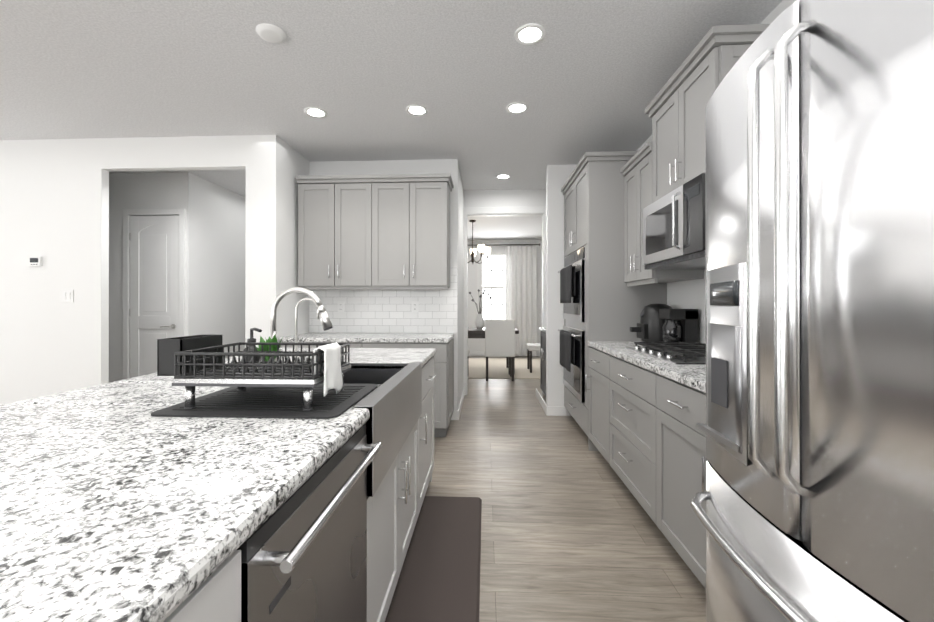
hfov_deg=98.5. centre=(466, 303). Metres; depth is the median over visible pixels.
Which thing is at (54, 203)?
wall
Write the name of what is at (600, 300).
tall cabinet
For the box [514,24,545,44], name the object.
recessed light
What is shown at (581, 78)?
ceiling
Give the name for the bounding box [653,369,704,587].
base cabinet
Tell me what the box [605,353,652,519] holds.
base cabinet
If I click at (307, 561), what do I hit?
dishwasher
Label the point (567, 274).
towel
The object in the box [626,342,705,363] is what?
gas cooktop
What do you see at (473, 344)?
wall
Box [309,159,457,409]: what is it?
wall
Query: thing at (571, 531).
floor
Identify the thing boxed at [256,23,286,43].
smoke detector
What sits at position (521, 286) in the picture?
curtain
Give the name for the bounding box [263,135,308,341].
wall
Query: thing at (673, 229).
over-the-range microwave
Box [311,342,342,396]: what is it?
towel
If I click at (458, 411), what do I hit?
baseboard
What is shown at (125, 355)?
door frame
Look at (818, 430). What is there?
refrigerator
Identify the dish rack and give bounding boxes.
[157,335,350,410]
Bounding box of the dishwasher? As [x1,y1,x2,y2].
[237,423,381,621]
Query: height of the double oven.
1.370 m
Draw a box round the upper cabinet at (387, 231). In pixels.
[380,177,451,288]
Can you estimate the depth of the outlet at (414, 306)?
4.24 m
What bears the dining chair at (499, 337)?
on the area rug at (497, 369)
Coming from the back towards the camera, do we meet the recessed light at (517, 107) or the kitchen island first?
the recessed light at (517, 107)
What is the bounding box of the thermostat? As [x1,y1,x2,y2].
[28,256,42,265]
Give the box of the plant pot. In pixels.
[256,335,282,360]
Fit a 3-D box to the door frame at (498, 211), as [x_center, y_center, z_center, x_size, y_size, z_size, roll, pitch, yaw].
[0.509,-0.031,5.417,1.210,2.510,0.156,0,0,3]
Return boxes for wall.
[0,135,262,404]
[109,172,179,381]
[180,172,245,357]
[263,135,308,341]
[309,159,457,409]
[458,164,463,406]
[464,189,545,213]
[468,239,541,351]
[546,164,576,415]
[636,0,796,343]
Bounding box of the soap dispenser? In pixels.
[243,328,261,360]
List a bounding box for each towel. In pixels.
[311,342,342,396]
[560,264,575,302]
[560,329,574,371]
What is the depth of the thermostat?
3.70 m
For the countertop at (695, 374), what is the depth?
2.05 m
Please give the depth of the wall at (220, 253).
5.09 m
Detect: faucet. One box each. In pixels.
[270,287,332,360]
[294,298,318,361]
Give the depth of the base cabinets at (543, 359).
5.09 m
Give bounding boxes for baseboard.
[456,388,464,419]
[469,352,539,355]
[536,388,548,415]
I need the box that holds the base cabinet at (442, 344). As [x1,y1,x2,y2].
[370,337,453,436]
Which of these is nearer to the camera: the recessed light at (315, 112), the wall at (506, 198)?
the recessed light at (315, 112)
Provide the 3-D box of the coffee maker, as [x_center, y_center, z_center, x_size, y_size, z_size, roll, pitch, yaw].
[1.497,0.173,2.850,0.205,0.270,0.196,0,0,3]
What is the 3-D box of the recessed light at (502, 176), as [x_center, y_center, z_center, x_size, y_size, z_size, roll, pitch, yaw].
[0.429,-1.513,4.793,0.176,0.008,0.176,0,0,3]
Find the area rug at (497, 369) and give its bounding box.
[468,358,539,378]
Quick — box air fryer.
[630,303,673,341]
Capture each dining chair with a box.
[485,319,514,380]
[526,343,539,372]
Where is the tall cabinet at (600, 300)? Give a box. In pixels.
[558,151,666,450]
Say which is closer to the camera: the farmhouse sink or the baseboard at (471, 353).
the farmhouse sink
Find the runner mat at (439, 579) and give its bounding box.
[385,496,481,621]
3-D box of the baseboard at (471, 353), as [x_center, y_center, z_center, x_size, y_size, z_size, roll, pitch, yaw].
[0.284,1.182,9.472,4.800,0.100,0.014,0,0,3]
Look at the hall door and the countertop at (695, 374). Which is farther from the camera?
the hall door
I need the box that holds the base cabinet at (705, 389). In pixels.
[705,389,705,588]
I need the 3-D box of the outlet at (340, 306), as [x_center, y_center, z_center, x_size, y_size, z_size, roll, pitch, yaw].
[-1.342,0.034,4.275,0.070,0.115,0.008,0,0,3]
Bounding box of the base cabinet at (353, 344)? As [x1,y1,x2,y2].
[278,341,369,347]
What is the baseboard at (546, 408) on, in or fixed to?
attached to the wall at (557, 176)
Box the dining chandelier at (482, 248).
[468,220,490,263]
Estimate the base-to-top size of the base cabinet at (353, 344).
0.872 m
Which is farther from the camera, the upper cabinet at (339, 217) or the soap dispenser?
the upper cabinet at (339, 217)
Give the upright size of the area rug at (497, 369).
0.011 m
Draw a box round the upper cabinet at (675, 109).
[645,24,769,202]
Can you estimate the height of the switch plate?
0.116 m
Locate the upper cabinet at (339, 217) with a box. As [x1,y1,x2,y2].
[296,177,379,288]
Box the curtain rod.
[468,244,539,245]
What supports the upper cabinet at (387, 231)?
attached to the wall at (436, 166)
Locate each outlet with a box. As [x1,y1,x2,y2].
[338,301,343,311]
[412,301,417,311]
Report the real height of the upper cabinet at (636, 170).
0.970 m
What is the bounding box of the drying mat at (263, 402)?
[151,383,377,418]
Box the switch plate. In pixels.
[61,290,72,301]
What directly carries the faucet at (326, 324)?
on the island countertop at (111, 510)
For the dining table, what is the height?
0.758 m
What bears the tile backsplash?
attached to the wall at (436, 166)
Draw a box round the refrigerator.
[691,0,933,621]
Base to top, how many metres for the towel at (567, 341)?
0.349 m
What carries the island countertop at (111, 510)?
on the kitchen island
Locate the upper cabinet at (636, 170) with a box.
[620,142,703,286]
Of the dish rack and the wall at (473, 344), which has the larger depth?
the wall at (473, 344)
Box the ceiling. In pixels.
[0,0,782,239]
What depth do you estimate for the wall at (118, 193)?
4.68 m
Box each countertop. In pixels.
[0,347,435,621]
[278,333,453,340]
[588,341,705,388]
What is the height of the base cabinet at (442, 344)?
0.872 m
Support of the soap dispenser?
on the island countertop at (111, 510)
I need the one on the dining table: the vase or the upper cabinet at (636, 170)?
the vase
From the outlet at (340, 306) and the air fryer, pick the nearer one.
the air fryer
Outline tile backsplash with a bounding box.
[309,268,457,332]
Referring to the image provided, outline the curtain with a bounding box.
[506,246,536,355]
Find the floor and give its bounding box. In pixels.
[425,356,705,621]
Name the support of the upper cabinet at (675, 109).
attached to the wall at (688, 294)
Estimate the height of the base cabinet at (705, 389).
0.872 m
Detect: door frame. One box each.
[122,209,184,379]
[464,206,545,395]
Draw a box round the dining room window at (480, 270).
[477,250,505,323]
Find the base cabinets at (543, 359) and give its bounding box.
[540,327,545,395]
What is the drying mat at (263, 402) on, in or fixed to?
on the island countertop at (111, 510)
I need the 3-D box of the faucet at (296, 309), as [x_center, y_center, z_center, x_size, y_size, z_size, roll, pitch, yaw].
[-0.777,0.138,1.934,0.133,0.335,0.054,0,0,3]
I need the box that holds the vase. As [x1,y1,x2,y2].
[469,289,490,328]
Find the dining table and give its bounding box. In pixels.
[468,327,518,374]
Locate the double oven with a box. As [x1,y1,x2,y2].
[558,246,584,404]
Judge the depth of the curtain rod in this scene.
9.35 m
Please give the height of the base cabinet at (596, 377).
0.872 m
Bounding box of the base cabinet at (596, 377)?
[585,345,604,457]
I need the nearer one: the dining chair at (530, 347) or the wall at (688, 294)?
the wall at (688, 294)
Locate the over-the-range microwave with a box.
[643,173,704,269]
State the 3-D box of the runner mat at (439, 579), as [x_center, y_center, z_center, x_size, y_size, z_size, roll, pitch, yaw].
[-0.153,1.208,1.681,0.413,0.013,1.680,0,0,3]
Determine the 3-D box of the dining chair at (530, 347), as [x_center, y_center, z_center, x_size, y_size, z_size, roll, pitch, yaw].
[1.345,0.732,7.248,0.510,0.968,0.480,0,0,3]
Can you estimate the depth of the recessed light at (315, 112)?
3.19 m
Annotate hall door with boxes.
[129,216,178,377]
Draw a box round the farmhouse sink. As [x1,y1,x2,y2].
[343,362,421,496]
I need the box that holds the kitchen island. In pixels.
[160,351,436,621]
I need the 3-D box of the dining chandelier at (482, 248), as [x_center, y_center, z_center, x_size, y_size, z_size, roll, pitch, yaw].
[0.104,-1.119,7.336,0.662,0.786,0.639,0,0,3]
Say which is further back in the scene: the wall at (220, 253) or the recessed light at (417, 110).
the wall at (220, 253)
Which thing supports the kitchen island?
on the floor
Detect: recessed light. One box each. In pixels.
[304,107,326,117]
[406,105,427,115]
[496,174,509,178]
[506,102,528,113]
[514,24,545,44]
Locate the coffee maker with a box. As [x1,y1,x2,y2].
[659,309,697,341]
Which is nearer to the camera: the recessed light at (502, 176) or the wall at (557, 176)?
the wall at (557, 176)
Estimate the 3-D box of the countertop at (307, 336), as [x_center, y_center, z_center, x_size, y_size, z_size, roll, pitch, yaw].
[-0.924,0.330,3.933,1.548,0.038,0.652,0,0,3]

